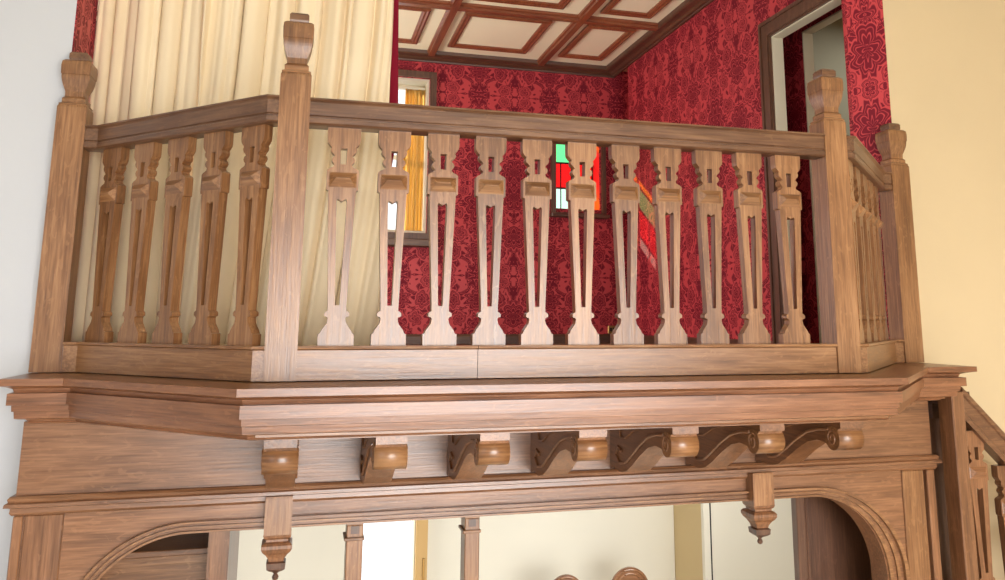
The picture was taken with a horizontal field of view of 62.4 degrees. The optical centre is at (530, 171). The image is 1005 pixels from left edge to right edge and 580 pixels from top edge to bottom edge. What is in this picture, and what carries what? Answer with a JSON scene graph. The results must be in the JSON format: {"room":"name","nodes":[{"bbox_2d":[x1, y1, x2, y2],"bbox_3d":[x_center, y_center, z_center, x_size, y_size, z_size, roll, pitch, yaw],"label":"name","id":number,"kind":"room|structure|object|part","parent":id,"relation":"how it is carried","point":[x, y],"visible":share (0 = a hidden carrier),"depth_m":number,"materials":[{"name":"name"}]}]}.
{"room":"house entrance hall","nodes":[
{"label":"house entrance hall","id":0,"kind":"room"},
{"bbox_2d":[0,0,76,579],"bbox_3d":[-3.949,0.979,3.666,3.380,5.750,0.380,3,-11,-15],"label":"wall","id":1,"kind":"structure","parent":0,"point":[36,36],"depth_m":4.05,"materials":[{"name":"white paint"}]},
{"bbox_2d":[38,0,97,372],"bbox_3d":[-2.405,-0.393,4.343,0.066,2.800,0.377,3,-11,-15],"label":"wall","id":2,"kind":"structure","parent":0,"point":[86,10],"depth_m":4.40,"materials":[{"name":"red paper"}]},
{"bbox_3d":[-0.112,-1.607,5.282,4.720,0.024,0.024,3,-11,-15],"label":"rail","id":3,"kind":"object","parent":2,"relation":"attached to","visible":0},
{"bbox_2d":[71,0,137,340],"bbox_3d":[-2.293,-0.339,4.527,0.253,2.740,0.080,1,-10,-4],"label":"curtain","id":4,"kind":"object","parent":3,"relation":"hanging from","point":[114,43],"visible":0.4,"depth_m":4.52,"materials":[{"name":"beige fabric"}]},
{"bbox_2d":[110,0,203,342],"bbox_3d":[-1.992,-0.338,4.524,0.383,2.740,0.099,3,-11,-15],"label":"curtain","id":5,"kind":"object","parent":3,"relation":"hanging from","point":[168,35],"visible":0.43,"depth_m":4.53,"materials":[{"name":"beige fabric"}]},
{"bbox_2d":[179,0,398,345],"bbox_3d":[-1.286,-0.319,4.613,1.089,2.741,0.113,3,-11,-15],"label":"curtain","id":6,"kind":"object","parent":3,"relation":"hanging from","point":[354,56],"visible":0.49,"depth_m":4.57,"materials":[{"name":"beige fabric"}]},
{"bbox_2d":[92,37,628,333],"bbox_3d":[-1.862,0.130,9.334,6.460,3.550,0.350,3,-11,-15],"label":"wall","id":7,"kind":"structure","parent":0,"point":[458,86],"depth_m":9.58,"materials":[{"name":"red paper"}]},
{"bbox_2d":[95,0,713,77],"bbox_3d":[-1.367,-1.726,7.272,6.160,0.098,4.460,3,-11,-15],"label":"trim","id":8,"kind":"structure","parent":7,"relation":"attached to","point":[687,9],"depth_m":9.56,"materials":[{"name":"brown wood"}]},
{"bbox_2d":[388,238,428,247],"bbox_3d":[-1.715,0.766,9.013,1.400,0.085,0.120,3,-11,-15],"label":"trim","id":9,"kind":"structure","parent":7,"relation":"attached to","point":[407,242],"depth_m":9.07,"materials":[{"name":"brown wood"}]},
{"bbox_2d":[388,69,436,238],"bbox_3d":[-1.769,-0.193,9.371,1.325,1.930,0.340,3,-11,-15],"label":"window","id":10,"kind":"structure","parent":7,"relation":"in","point":[404,82],"depth_m":9.47,"materials":[{"name":"brown wood"}]},
{"bbox_3d":[-1.818,-0.162,9.489,1.145,1.750,0.040,3,-11,-15],"label":"sash","id":11,"kind":"part","parent":10,"relation":"part of","materials":[{"name":"beige paint"}]},
{"bbox_2d":[398,86,425,89],"bbox_3d":[-1.773,-0.981,9.527,1.120,0.025,0.030,3,-11,-15],"label":"track","id":12,"kind":"object","parent":10,"relation":"attached to","point":[399,87],"visible":0.36,"depth_m":9.62,"materials":[{"name":"beige paint"}]},
{"bbox_2d":[403,89,424,230],"bbox_3d":[-1.350,-0.134,9.493,0.231,1.650,0.095,3,-11,-15],"label":"window curtain","id":13,"kind":"object","parent":12,"relation":"hanging from","point":[414,160],"visible":0.54,"depth_m":9.45,"materials":[{"name":"fabric"}]},
{"bbox_2d":[427,0,462,55],"bbox_3d":[-0.572,-1.711,7.438,0.104,0.064,4.280,3,-11,-15],"label":"trim","id":14,"kind":"structure","parent":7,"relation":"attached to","point":[449,15],"depth_m":8.57,"materials":[{"name":"brown wood"}]},
{"bbox_2d":[406,334,609,343],"bbox_3d":[-1.819,1.794,8.852,6.460,0.105,0.020,3,-11,-15],"label":"baseboard","id":15,"kind":"structure","parent":7,"relation":"attached to","point":[410,338],"depth_m":9.26,"materials":[{"name":"brown wood"}]},
{"bbox_2d":[550,144,609,218],"bbox_3d":[0.531,-0.002,9.965,0.710,1.170,0.440,3,-11,-15],"label":"window","id":16,"kind":"structure","parent":7,"relation":"in","point":[560,171],"depth_m":9.90,"materials":[{"name":"stained glass"},{"name":"dark oak grain"}]},
{"bbox_3d":[0.371,0.052,10.040,0.247,0.302,0.004,3,-11,-15],"label":"stained pane","id":17,"kind":"part","parent":16,"relation":"part of","materials":[{"name":"red glass"}]},
{"bbox_3d":[0.574,0.523,9.704,0.710,0.045,0.100,3,-11,-15],"label":"sill","id":18,"kind":"part","parent":16,"relation":"part of","materials":[{"name":"brown wood"}]},
{"bbox_3d":[0.622,0.065,10.107,0.257,0.302,0.004,3,-11,-15],"label":"stained pane","id":19,"kind":"part","parent":16,"relation":"part of","materials":[{"name":"glass"}]},
{"bbox_2d":[608,326,614,333],"bbox_3d":[0.940,1.836,9.613,0.100,0.090,0.018,3,-11,-15],"label":"wall socket","id":20,"kind":"object","parent":7,"relation":"attached to","point":[610,328],"visible":0.69,"depth_m":9.60,"materials":[{"name":"gold metal"}]},
{"bbox_2d":[96,0,684,71],"bbox_3d":[-1.271,-1.819,7.494,6.650,0.165,4.820,3,-11,-15],"label":"ceiling","id":21,"kind":"structure","parent":0,"point":[478,31],"depth_m":8.86,"materials":[{"name":"beige paint"}]},
{"bbox_2d":[398,5,430,43],"bbox_3d":[-1.575,-1.528,8.548,0.940,0.036,1.060,3,-11,-15],"label":"trim","id":22,"kind":"structure","parent":21,"relation":"attached to","point":[425,12],"depth_m":8.51,"materials":[{"name":"brown wood"}]},
{"bbox_2d":[447,12,551,53],"bbox_3d":[-0.357,-1.465,8.875,0.905,0.036,1.060,3,-11,-15],"label":"trim","id":23,"kind":"structure","parent":21,"relation":"attached to","point":[545,24],"depth_m":8.82,"materials":[{"name":"brown wood"}]},
{"bbox_2d":[476,0,570,9],"bbox_3d":[0.033,-1.716,7.475,0.905,0.036,1.150,3,-11,-15],"label":"trim","id":24,"kind":"structure","parent":21,"relation":"attached to","point":[562,4],"depth_m":7.99,"materials":[{"name":"brown wood"}]},
{"bbox_2d":[399,0,658,30],"bbox_3d":[-1.587,-1.646,7.828,6.010,0.060,0.104,3,-11,-15],"label":"trim","id":25,"kind":"structure","parent":21,"relation":"attached to","point":[435,4],"depth_m":8.22,"materials":[{"name":"brown wood"}]},
{"bbox_2d":[537,0,605,65],"bbox_3d":[0.682,-1.646,7.775,0.104,0.064,4.280,3,-11,-15],"label":"trim","id":26,"kind":"structure","parent":21,"relation":"attached to","point":[592,6],"depth_m":8.70,"materials":[{"name":"brown wood"}]},
{"bbox_2d":[558,24,636,60],"bbox_3d":[0.711,-1.409,9.162,0.540,0.036,1.060,3,-11,-15],"label":"trim","id":27,"kind":"structure","parent":21,"relation":"attached to","point":[628,32],"depth_m":9.10,"materials":[{"name":"brown wood"}]},
{"bbox_2d":[600,0,671,18],"bbox_3d":[1.101,-1.661,7.762,0.540,0.036,1.150,3,-11,-15],"label":"trim","id":28,"kind":"structure","parent":21,"relation":"attached to","point":[660,5],"depth_m":8.20,"materials":[{"name":"brown wood"}]},
{"bbox_2d":[237,505,674,579],"bbox_3d":[-1.826,3.189,7.452,6.660,2.760,0.200,3,-11,-15],"label":"wall","id":29,"kind":"structure","parent":0,"point":[584,544],"depth_m":7.79,"materials":[{"name":"beige paint"}]},
{"bbox_2d":[411,520,415,579],"bbox_3d":[-1.353,3.139,7.561,0.625,2.040,0.160,3,-11,-15],"label":"window","id":30,"kind":"structure","parent":29,"relation":"in","point":[413,521],"depth_m":7.55,"materials":[{"name":"beige paint"}]},
{"bbox_2d":[414,520,427,579],"bbox_3d":[-0.994,3.013,7.583,0.105,2.360,0.090,3,-11,-15],"label":"trim","id":31,"kind":"structure","parent":29,"relation":"attached to","point":[421,534],"depth_m":7.47,"materials":[{"name":"brown wood"}]},
{"bbox_2d":[422,558,424,579],"bbox_3d":[-0.966,3.600,7.430,0.020,0.250,0.015,3,-11,-15],"label":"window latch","id":32,"kind":"structure","parent":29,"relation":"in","point":[423,559],"depth_m":7.43,"materials":[{"name":"gold metal"}]},
{"bbox_2d":[406,343,609,344],"bbox_3d":[-0.203,1.615,7.001,9.800,0.190,5.250,3,-11,-15],"label":"floor","id":33,"kind":"structure","parent":0,"point":[599,343],"depth_m":8.90,"materials":[{"name":"brown wood"}]},
{"bbox_2d":[673,504,702,579],"bbox_3d":[1.548,3.300,8.002,0.135,2.760,0.699,3,-11,-15],"label":"wall","id":34,"kind":"structure","parent":0,"point":[687,517],"depth_m":7.89,"materials":[{"name":"beige paint"}]},
{"bbox_2d":[701,498,794,579],"bbox_3d":[2.947,3.304,7.994,2.840,2.760,0.050,3,-11,-15],"label":"wall","id":35,"kind":"structure","parent":0,"point":[737,554],"depth_m":7.67,"materials":[{"name":"beige paint"}]},
{"bbox_2d":[709,503,712,579],"bbox_3d":[1.656,3.231,7.615,0.025,2.760,0.016,3,-11,-15],"label":"trim","id":36,"kind":"structure","parent":35,"relation":"attached to","point":[709,503],"depth_m":7.59,"materials":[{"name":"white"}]},
{"bbox_2d":[628,0,891,340],"bbox_3d":[1.764,-0.189,7.499,0.150,3.550,4.238,3,-11,-15],"label":"wall","id":37,"kind":"structure","parent":0,"point":[706,71],"depth_m":7.52,"materials":[{"name":"red paper"}]},
{"bbox_2d":[644,335,772,343],"bbox_3d":[1.502,1.614,7.796,0.020,0.105,2.900,3,-11,-15],"label":"baseboard","id":38,"kind":"structure","parent":37,"relation":"attached to","point":[648,339],"depth_m":7.82,"materials":[{"name":"brown wood"}]},
{"bbox_2d":[758,0,830,342],"bbox_3d":[2.027,0.010,6.123,0.040,2.672,1.079,3,-11,-15],"label":"trim","id":39,"kind":"structure","parent":37,"relation":"attached to","point":[798,9],"depth_m":6.53,"materials":[{"name":"brown wood"}]},
{"bbox_2d":[771,0,841,267],"bbox_3d":[2.107,0.074,6.057,0.098,2.522,0.924,3,-11,-15],"label":"trim","id":40,"kind":"structure","parent":37,"relation":"attached to","point":[777,39],"depth_m":6.60,"materials":[{"name":"beige paint"}]},
{"bbox_2d":[783,4,841,342],"bbox_3d":[2.038,-0.166,7.620,0.085,3.550,3.865,3,-11,-15],"label":"wall","id":41,"kind":"structure","parent":0,"point":[792,43],"depth_m":6.74,"materials":[{"name":"red paper"}]},
{"bbox_2d":[802,9,841,342],"bbox_3d":[2.415,0.051,6.181,0.093,2.615,0.989,3,-11,-15],"label":"trim","id":42,"kind":"structure","parent":41,"relation":"attached to","point":[807,35],"depth_m":6.75,"materials":[{"name":"beige paint"}]},
{"bbox_2d":[813,18,849,134],"bbox_3d":[3.256,-0.106,7.929,2.420,3.550,0.100,3,-11,-15],"label":"wall","id":43,"kind":"structure","parent":0,"point":[828,42],"depth_m":7.95,"materials":[{"name":"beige paint"}]},
{"bbox_2d":[882,0,1004,579],"bbox_3d":[3.653,1.360,5.627,2.900,5.750,0.220,3,-11,-15],"label":"wall","id":44,"kind":"structure","parent":0,"point":[946,58],"depth_m":5.52,"materials":[{"name":"beige paint"}]},
{"bbox_3d":[0.293,3.675,2.055,11.400,0.100,14.400,3,-11,-15],"label":"floor","id":45,"kind":"structure","parent":0,"visible":0},
{"bbox_2d":[100,531,239,579],"bbox_3d":[-1.956,2.618,4.121,0.825,2.700,0.850,3,-11,-15],"label":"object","id":46,"kind":"object","parent":45,"relation":"on","point":[211,555],"visible":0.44,"depth_m":4.08,"materials":[{"name":"brown wood"}]},
{"bbox_3d":[-1.954,1.953,4.057,0.730,0.125,0.040,3,-11,-15],"label":"rail","id":47,"kind":"part","parent":46,"relation":"part of","materials":[{"name":"brown wood"}]},
{"bbox_2d":[123,533,208,558],"bbox_3d":[-2.001,1.907,4.241,0.730,0.030,0.440,3,-11,-15],"label":"shelf","id":48,"kind":"object","parent":46,"relation":"attached to","point":[194,545],"depth_m":4.12,"materials":[{"name":"brown wood"}]},
{"bbox_3d":[-1.605,2.850,4.177,0.095,2.265,0.850,3,-11,-15],"label":"post","id":49,"kind":"part","parent":46,"relation":"part of","materials":[{"name":"brown wood"}]},
{"bbox_2d":[343,523,363,579],"bbox_3d":[-0.874,2.799,3.894,0.118,2.270,0.150,3,-11,-15],"label":"post","id":50,"kind":"object","parent":45,"relation":"on","point":[353,536],"visible":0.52,"depth_m":4.01,"materials":[{"name":"brown wood"}]},
{"bbox_3d":[-0.873,1.792,4.074,0.096,0.015,0.132,3,-11,-15],"label":"neck moulding","id":51,"kind":"part","parent":50,"relation":"part of","materials":[{"name":"brown wood"}]},
{"bbox_3d":[-0.856,1.744,4.031,0.039,0.035,0.008,3,-11,-15],"label":"square panel","id":52,"kind":"part","parent":50,"relation":"part of","materials":[{"name":"brown wood"}]},
{"bbox_2d":[458,517,480,579],"bbox_3d":[-0.314,2.828,4.045,0.115,2.270,0.150,3,-11,-15],"label":"post","id":53,"kind":"object","parent":45,"relation":"on","point":[469,527],"visible":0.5,"depth_m":4.16,"materials":[{"name":"brown wood"}]},
{"bbox_3d":[-0.313,1.821,4.225,0.093,0.015,0.132,3,-11,-15],"label":"neck moulding","id":54,"kind":"part","parent":53,"relation":"part of","materials":[{"name":"brown wood"}]},
{"bbox_3d":[-0.296,1.773,4.181,0.038,0.035,0.008,3,-11,-15],"label":"square panel","id":55,"kind":"part","parent":53,"relation":"part of","materials":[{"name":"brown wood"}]},
{"bbox_2d":[0,363,976,579],"bbox_3d":[0.220,2.424,3.718,5.005,2.953,1.230,3,-11,-15],"label":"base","id":56,"kind":"object","parent":45,"relation":"on","point":[111,466],"visible":1,"depth_m":3.71,"materials":[{"name":"brown wood"}]},
{"bbox_2d":[28,52,278,381],"bbox_3d":[-1.719,0.128,3.790,1.446,1.569,0.264,-6,-12,29],"label":"balustrade","id":57,"kind":"object","parent":56,"relation":"on","point":[76,136],"visible":0.99,"depth_m":3.81,"materials":[{"name":"brown wood"}]},
{"bbox_3d":[-2.283,0.314,4.040,0.134,1.288,0.134,3,-11,-15],"label":"newel post","id":58,"kind":"part","parent":57,"relation":"part of","materials":[{"name":"brown wood"}]},
{"bbox_3d":[-1.657,0.836,3.679,1.341,0.138,0.167,-6,-12,29],"label":"rail","id":59,"kind":"part","parent":57,"relation":"part of","materials":[{"name":"brown wood"}]},
{"bbox_3d":[-1.653,-0.209,3.866,1.347,0.117,0.173,-6,-12,29],"label":"handrail","id":60,"kind":"part","parent":57,"relation":"part of","materials":[{"name":"brown wood"}]},
{"bbox_2d":[261,495,292,579],"bbox_3d":[-1.159,1.672,3.791,0.134,0.370,0.134,3,-11,-15],"label":"pendant","id":61,"kind":"object","parent":56,"relation":"attached to","point":[276,510],"depth_m":3.75,"materials":[{"name":"brown wood"}]},
{"bbox_3d":[0.035,1.560,4.208,4.757,0.083,0.176,3,-11,-15],"label":"moulding","id":62,"kind":"part","parent":56,"relation":"part of","materials":[{"name":"brown wood"}]},
{"bbox_3d":[0.200,1.065,3.951,4.950,0.196,1.220,3,-11,-15],"label":"cornice","id":63,"kind":"part","parent":56,"relation":"part of","materials":[{"name":"brown wood"}]},
{"bbox_3d":[0.035,2.785,3.920,4.256,2.312,0.026,3,-11,-15],"label":"arch moulding","id":64,"kind":"part","parent":56,"relation":"part of","materials":[{"name":"brown wood"}]},
{"bbox_2d":[262,12,861,381],"bbox_3d":[0.257,0.149,3.894,2.800,1.579,0.136,3,-11,-15],"label":"balustrade","id":65,"kind":"object","parent":56,"relation":"on","point":[334,356],"visible":1,"depth_m":3.80,"materials":[{"name":"brown wood"}]},
{"bbox_3d":[-1.032,0.221,3.525,0.129,1.298,0.129,3,-11,-15],"label":"newel post","id":66,"kind":"part","parent":65,"relation":"part of","materials":[{"name":"brown wood"}]},
{"bbox_3d":[0.258,-0.187,3.954,2.541,0.117,0.136,3,-11,-15],"label":"handrail","id":67,"kind":"part","parent":65,"relation":"part of","materials":[{"name":"brown wood"}]},
{"bbox_3d":[0.254,0.858,3.768,2.541,0.138,0.128,3,-11,-15],"label":"rail","id":68,"kind":"part","parent":65,"relation":"part of","materials":[{"name":"brown wood"}]},
{"bbox_3d":[1.544,0.368,4.215,0.129,1.270,0.129,3,-11,-15],"label":"newel post","id":69,"kind":"part","parent":65,"relation":"part of","materials":[{"name":"brown wood"}]},
{"bbox_2d":[741,471,776,543],"bbox_3d":[1.216,1.795,4.430,0.137,0.370,0.137,3,-11,-15],"label":"pendant","id":70,"kind":"object","parent":56,"relation":"attached to","point":[757,486],"depth_m":4.39,"materials":[{"name":"brown wood"}]},
{"bbox_2d":[847,123,923,372],"bbox_3d":[2.011,0.345,4.789,0.263,1.524,1.445,-6,-12,29],"label":"balustrade","id":71,"kind":"object","parent":56,"relation":"on","point":[890,178],"visible":0.95,"depth_m":5.12,"materials":[{"name":"brown wood"}]},
{"bbox_3d":[1.949,-0.022,4.834,0.172,0.117,1.346,-6,-12,29],"label":"handrail","id":72,"kind":"part","parent":71,"relation":"part of","materials":[{"name":"brown wood"}]},
{"bbox_3d":[1.945,1.023,4.647,0.166,0.138,1.341,-6,-12,29],"label":"rail","id":73,"kind":"part","parent":71,"relation":"part of","materials":[{"name":"brown wood"}]},
{"bbox_3d":[2.353,0.578,5.282,0.134,1.243,0.134,3,-11,-15],"label":"newel post","id":74,"kind":"part","parent":71,"relation":"part of","materials":[{"name":"brown wood"}]},
{"bbox_2d":[554,574,577,579],"bbox_3d":[0.340,3.875,6.609,0.420,1.125,0.430,3,-11,-15],"label":"chair","id":75,"kind":"object","parent":45,"relation":"on","point":[565,576],"visible":1,"depth_m":6.88,"materials":[{"name":"brown wood"}]},
{"bbox_3d":[0.292,3.506,6.857,0.288,0.288,0.016,3,-11,-15],"label":"ring moulding","id":76,"kind":"part","parent":75,"relation":"part of","materials":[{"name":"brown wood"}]},
{"bbox_2d":[612,567,647,579],"bbox_3d":[0.885,3.894,6.757,0.420,1.145,0.430,3,-11,-15],"label":"chair","id":77,"kind":"object","parent":45,"relation":"on","point":[627,573],"visible":1,"depth_m":7.03,"materials":[{"name":"brown wood"}]},
{"bbox_2d":[791,497,871,579],"bbox_3d":[1.830,3.014,5.118,0.715,2.300,0.620,3,-11,-15],"label":"door","id":78,"kind":"structure","parent":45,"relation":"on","point":[828,544],"depth_m":4.96,"materials":[{"name":"brown wood"}]},
{"bbox_3d":[1.602,2.951,4.771,0.090,2.300,0.060,3,-11,-15],"label":"corner post","id":79,"kind":"part","parent":78,"relation":"part of","materials":[{"name":"brown wood"}]},
{"bbox_2d":[928,387,1004,579],"bbox_3d":[3.154,2.707,4.911,1.678,2.840,0.415,3,-11,-15],"label":"balustrade","id":80,"kind":"object","parent":45,"relation":"on","point":[966,430],"visible":0.96,"depth_m":4.72,"materials":[{"name":"brown wood"}]},
{"bbox_3d":[2.425,2.656,4.560,0.085,2.810,0.116,3,-11,-15],"label":"newel post","id":81,"kind":"part","parent":80,"relation":"part of","materials":[{"name":"brown wood"}]},
{"bbox_3d":[3.196,2.097,4.861,1.505,1.645,0.082,3,-11,-15],"label":"handrail","id":82,"kind":"part","parent":80,"relation":"part of","materials":[{"name":"brown wood"}]}
]}

